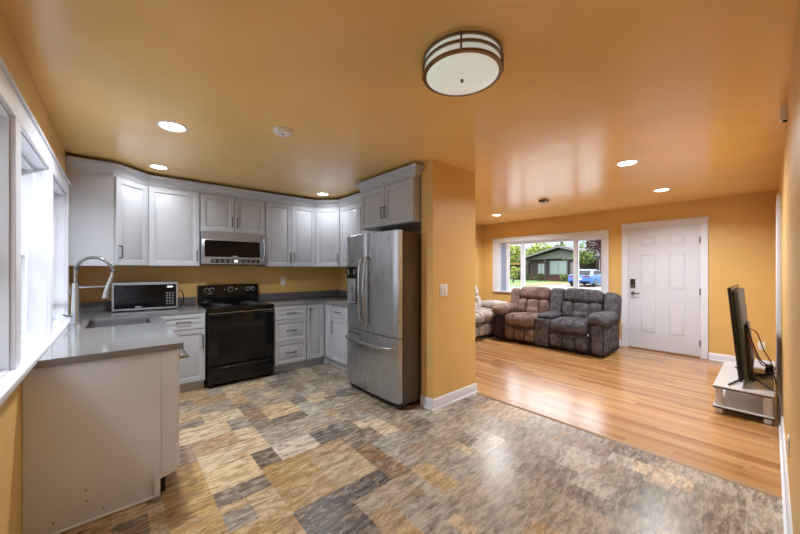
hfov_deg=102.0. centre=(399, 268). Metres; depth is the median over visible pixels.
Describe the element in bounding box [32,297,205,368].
countertop
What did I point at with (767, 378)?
cable
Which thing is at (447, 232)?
wall partition
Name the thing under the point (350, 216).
upper cabinet
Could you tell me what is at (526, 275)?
shrub
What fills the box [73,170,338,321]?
wall
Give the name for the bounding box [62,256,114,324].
kitchen faucet
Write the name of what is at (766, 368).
power adapter
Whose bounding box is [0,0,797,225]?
ceiling
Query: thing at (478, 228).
wall
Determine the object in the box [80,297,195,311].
backsplash
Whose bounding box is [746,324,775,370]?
cable
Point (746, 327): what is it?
cable
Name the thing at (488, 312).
seat cushion
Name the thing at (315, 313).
base cabinet
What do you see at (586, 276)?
car
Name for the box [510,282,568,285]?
verge
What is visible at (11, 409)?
wall
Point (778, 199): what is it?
trim
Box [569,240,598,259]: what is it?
tree
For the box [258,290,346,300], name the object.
backsplash
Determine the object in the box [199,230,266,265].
microwave
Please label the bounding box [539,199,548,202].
fire alarm
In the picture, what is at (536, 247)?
tree
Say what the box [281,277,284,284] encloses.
wall outlet
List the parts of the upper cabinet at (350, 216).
door, crown molding, door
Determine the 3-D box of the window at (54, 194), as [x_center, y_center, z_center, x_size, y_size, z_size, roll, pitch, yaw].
[-2.801,-0.112,2.506,0.100,1.096,0.855,0,0,-41]
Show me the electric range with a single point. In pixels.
(239, 332)
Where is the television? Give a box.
[727,284,779,394]
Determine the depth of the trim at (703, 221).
5.07 m
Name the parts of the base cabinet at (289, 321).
drawer, drawer, drawer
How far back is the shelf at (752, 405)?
3.10 m
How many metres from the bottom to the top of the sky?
18.440 m
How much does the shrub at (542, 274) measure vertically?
1.076 m
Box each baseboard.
[420,383,478,410]
[708,353,774,366]
[778,395,792,533]
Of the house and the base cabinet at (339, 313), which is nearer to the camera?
the base cabinet at (339, 313)
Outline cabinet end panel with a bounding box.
[22,350,177,533]
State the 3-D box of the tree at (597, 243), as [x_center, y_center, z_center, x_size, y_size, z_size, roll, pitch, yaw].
[19.814,-1.108,32.002,3.178,5.170,2.558,0,0,-41]
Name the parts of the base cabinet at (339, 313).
drawer, door, door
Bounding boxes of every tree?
[510,245,528,262]
[515,250,541,262]
[527,243,551,253]
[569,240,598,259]
[572,249,596,268]
[585,239,600,271]
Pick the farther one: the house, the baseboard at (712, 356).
the house
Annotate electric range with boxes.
[197,283,273,387]
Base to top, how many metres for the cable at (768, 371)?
0.257 m
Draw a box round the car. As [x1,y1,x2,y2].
[568,269,600,286]
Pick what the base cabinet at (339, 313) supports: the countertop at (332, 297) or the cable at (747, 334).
the countertop at (332, 297)
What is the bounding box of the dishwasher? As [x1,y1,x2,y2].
[160,349,188,491]
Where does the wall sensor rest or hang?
attached to the wall at (789, 184)
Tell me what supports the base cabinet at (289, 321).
on the floor
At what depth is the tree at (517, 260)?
55.11 m
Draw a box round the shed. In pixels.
[510,263,529,278]
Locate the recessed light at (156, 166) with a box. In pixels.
[149,164,168,169]
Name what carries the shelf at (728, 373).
attached to the tv stand
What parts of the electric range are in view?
control panel, storage drawer, oven door, handle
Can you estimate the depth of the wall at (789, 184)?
1.52 m
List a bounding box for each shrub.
[510,266,520,281]
[514,271,525,279]
[525,274,531,279]
[534,273,543,280]
[559,274,568,280]
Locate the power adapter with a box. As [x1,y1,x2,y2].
[765,364,773,372]
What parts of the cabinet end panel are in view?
shoe molding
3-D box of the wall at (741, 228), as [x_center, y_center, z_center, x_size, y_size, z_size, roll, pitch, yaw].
[3.659,0.203,6.240,0.170,2.540,4.968,0,0,-41]
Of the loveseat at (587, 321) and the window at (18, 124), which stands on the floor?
the loveseat at (587, 321)
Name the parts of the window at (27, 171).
sash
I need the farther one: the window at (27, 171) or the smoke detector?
the smoke detector
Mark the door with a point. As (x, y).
(664, 291)
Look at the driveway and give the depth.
27.33 m
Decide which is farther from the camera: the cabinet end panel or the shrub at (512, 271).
the shrub at (512, 271)
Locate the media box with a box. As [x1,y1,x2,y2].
[753,368,766,376]
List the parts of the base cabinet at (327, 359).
door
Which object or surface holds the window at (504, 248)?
in the wall at (741, 228)
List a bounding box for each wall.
[0,6,72,533]
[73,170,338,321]
[475,225,482,299]
[483,191,778,368]
[779,0,799,533]
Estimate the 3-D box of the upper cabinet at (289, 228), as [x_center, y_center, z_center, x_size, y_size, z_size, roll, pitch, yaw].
[-1.661,-0.534,4.781,0.744,1.005,0.388,0,0,-41]
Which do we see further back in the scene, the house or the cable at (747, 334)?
the house
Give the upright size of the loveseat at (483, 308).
1.027 m
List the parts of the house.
porch post, porch post, pane, pane, door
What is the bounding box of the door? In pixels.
[628,224,700,355]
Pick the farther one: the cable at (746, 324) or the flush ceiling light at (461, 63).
the cable at (746, 324)
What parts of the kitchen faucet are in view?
docking arm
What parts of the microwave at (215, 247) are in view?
door, panel, control panel, handle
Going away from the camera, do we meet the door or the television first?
the television
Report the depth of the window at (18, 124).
1.60 m
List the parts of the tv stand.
leg, leg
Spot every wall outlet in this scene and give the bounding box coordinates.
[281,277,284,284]
[758,341,764,349]
[787,434,789,457]
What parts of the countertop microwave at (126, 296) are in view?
door, control panel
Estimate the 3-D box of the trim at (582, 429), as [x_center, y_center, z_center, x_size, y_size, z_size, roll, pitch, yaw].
[1.566,1.370,2.761,0.034,0.004,2.200,0,0,-41]
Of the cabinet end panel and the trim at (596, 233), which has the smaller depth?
the cabinet end panel
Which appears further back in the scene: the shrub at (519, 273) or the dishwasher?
the shrub at (519, 273)
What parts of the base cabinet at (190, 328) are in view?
drawer, door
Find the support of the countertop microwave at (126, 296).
on the countertop at (79, 343)
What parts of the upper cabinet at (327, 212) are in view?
crown molding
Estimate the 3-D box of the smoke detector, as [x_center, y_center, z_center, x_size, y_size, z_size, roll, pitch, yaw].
[-0.898,-1.048,2.481,0.136,0.037,0.136,0,0,-41]
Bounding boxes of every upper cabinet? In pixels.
[66,155,150,265]
[148,175,200,266]
[199,183,265,234]
[257,193,314,266]
[315,200,339,266]
[338,188,377,266]
[355,163,423,231]
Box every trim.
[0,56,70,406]
[476,392,781,499]
[492,229,609,293]
[620,216,709,358]
[776,194,780,402]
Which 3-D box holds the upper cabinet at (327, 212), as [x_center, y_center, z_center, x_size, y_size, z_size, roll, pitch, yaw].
[-1.080,-0.534,5.125,0.634,1.005,0.633,0,0,-41]
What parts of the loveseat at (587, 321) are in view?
arm, console lid, arm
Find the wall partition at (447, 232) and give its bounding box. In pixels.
[339,160,474,398]
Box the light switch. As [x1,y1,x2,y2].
[440,284,446,295]
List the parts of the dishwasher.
door, handle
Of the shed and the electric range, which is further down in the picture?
the electric range
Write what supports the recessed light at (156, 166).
in the ceiling
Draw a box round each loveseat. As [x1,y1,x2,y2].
[475,286,507,337]
[492,286,621,357]
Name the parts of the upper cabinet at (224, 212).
door, crown molding, door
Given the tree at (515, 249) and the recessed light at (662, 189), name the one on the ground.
the tree at (515, 249)
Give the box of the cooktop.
[198,301,273,310]
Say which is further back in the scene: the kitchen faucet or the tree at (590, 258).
the tree at (590, 258)
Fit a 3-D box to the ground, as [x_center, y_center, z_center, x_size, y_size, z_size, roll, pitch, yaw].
[24.035,1.583,40.894,150.000,0.180,150.000,0,0,-41]
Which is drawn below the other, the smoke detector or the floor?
the floor
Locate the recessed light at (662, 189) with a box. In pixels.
[653,188,669,191]
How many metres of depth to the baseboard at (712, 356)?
4.76 m
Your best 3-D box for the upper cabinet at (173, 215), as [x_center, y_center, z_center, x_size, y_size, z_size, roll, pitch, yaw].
[-2.708,-0.534,3.867,0.499,1.005,0.388,0,0,-41]
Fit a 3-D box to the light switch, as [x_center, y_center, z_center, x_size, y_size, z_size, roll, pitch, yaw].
[0.440,0.211,3.252,0.115,0.120,0.011,0,0,-41]
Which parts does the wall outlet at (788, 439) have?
plate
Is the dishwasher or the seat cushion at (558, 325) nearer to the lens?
the dishwasher
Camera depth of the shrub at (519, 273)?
44.74 m
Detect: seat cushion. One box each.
[475,307,492,321]
[505,312,538,327]
[550,317,590,334]
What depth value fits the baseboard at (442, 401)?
3.28 m
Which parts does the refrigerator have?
door, handle, handle, handle, freezer drawer, door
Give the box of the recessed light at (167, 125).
[156,120,187,131]
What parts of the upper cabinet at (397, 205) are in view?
door, crown molding, door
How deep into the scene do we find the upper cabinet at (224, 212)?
4.14 m
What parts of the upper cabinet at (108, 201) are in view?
crown molding, door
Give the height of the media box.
0.030 m
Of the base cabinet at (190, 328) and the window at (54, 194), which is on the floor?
the base cabinet at (190, 328)
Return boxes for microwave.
[112,281,183,311]
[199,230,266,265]
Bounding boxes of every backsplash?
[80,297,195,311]
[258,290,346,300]
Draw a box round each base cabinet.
[160,313,204,392]
[272,305,305,373]
[304,304,324,366]
[323,304,335,365]
[330,305,347,370]
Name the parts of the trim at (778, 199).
casing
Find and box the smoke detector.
[273,126,291,136]
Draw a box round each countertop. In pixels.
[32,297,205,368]
[258,290,346,306]
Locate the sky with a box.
[512,240,593,260]
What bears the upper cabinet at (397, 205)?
attached to the wall partition at (447, 232)
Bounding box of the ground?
[510,279,600,290]
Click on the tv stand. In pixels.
(752, 398)
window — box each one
[21,153,33,345]
[53,192,55,319]
[499,236,602,291]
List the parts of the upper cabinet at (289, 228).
door, crown molding, door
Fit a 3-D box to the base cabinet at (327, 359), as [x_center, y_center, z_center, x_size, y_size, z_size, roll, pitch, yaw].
[-0.816,0.935,4.835,0.620,0.876,0.286,0,0,-41]
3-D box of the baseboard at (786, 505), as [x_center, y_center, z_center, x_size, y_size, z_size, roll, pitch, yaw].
[1.813,1.321,1.507,5.386,0.105,0.026,0,0,-41]
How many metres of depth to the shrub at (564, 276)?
38.70 m
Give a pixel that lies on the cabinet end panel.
(100, 437)
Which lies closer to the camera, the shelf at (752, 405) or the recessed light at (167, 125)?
the recessed light at (167, 125)
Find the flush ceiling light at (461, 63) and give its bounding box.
[422,30,503,96]
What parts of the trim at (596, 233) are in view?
casing, casing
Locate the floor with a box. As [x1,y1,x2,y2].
[60,334,783,533]
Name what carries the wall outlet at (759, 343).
attached to the wall at (741, 228)
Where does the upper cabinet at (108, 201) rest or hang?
attached to the wall at (11, 409)
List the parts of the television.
leg, leg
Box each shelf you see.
[713,361,773,395]
[713,389,773,418]
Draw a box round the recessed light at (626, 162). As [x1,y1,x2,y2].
[615,160,638,165]
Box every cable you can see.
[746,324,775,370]
[746,327,773,371]
[747,334,770,371]
[764,371,776,386]
[767,378,777,406]
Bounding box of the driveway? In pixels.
[526,283,600,289]
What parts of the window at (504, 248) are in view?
screen frame, sash, sash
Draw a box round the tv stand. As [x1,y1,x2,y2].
[713,361,773,424]
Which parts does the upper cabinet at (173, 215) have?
crown molding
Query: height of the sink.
0.198 m
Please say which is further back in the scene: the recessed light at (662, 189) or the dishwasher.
the recessed light at (662, 189)
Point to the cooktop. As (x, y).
(208, 305)
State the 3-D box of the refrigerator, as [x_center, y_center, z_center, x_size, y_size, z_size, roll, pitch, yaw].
[-0.049,0.491,3.681,0.928,1.764,0.917,0,0,-41]
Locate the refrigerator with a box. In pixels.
[345,229,420,408]
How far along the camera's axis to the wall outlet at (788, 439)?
1.83 m
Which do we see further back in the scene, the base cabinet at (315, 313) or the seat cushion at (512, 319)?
the seat cushion at (512, 319)
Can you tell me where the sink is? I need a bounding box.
[88,318,149,327]
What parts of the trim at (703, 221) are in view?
casing, casing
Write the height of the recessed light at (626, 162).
0.006 m
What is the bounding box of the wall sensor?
[780,105,786,122]
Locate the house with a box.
[518,246,599,280]

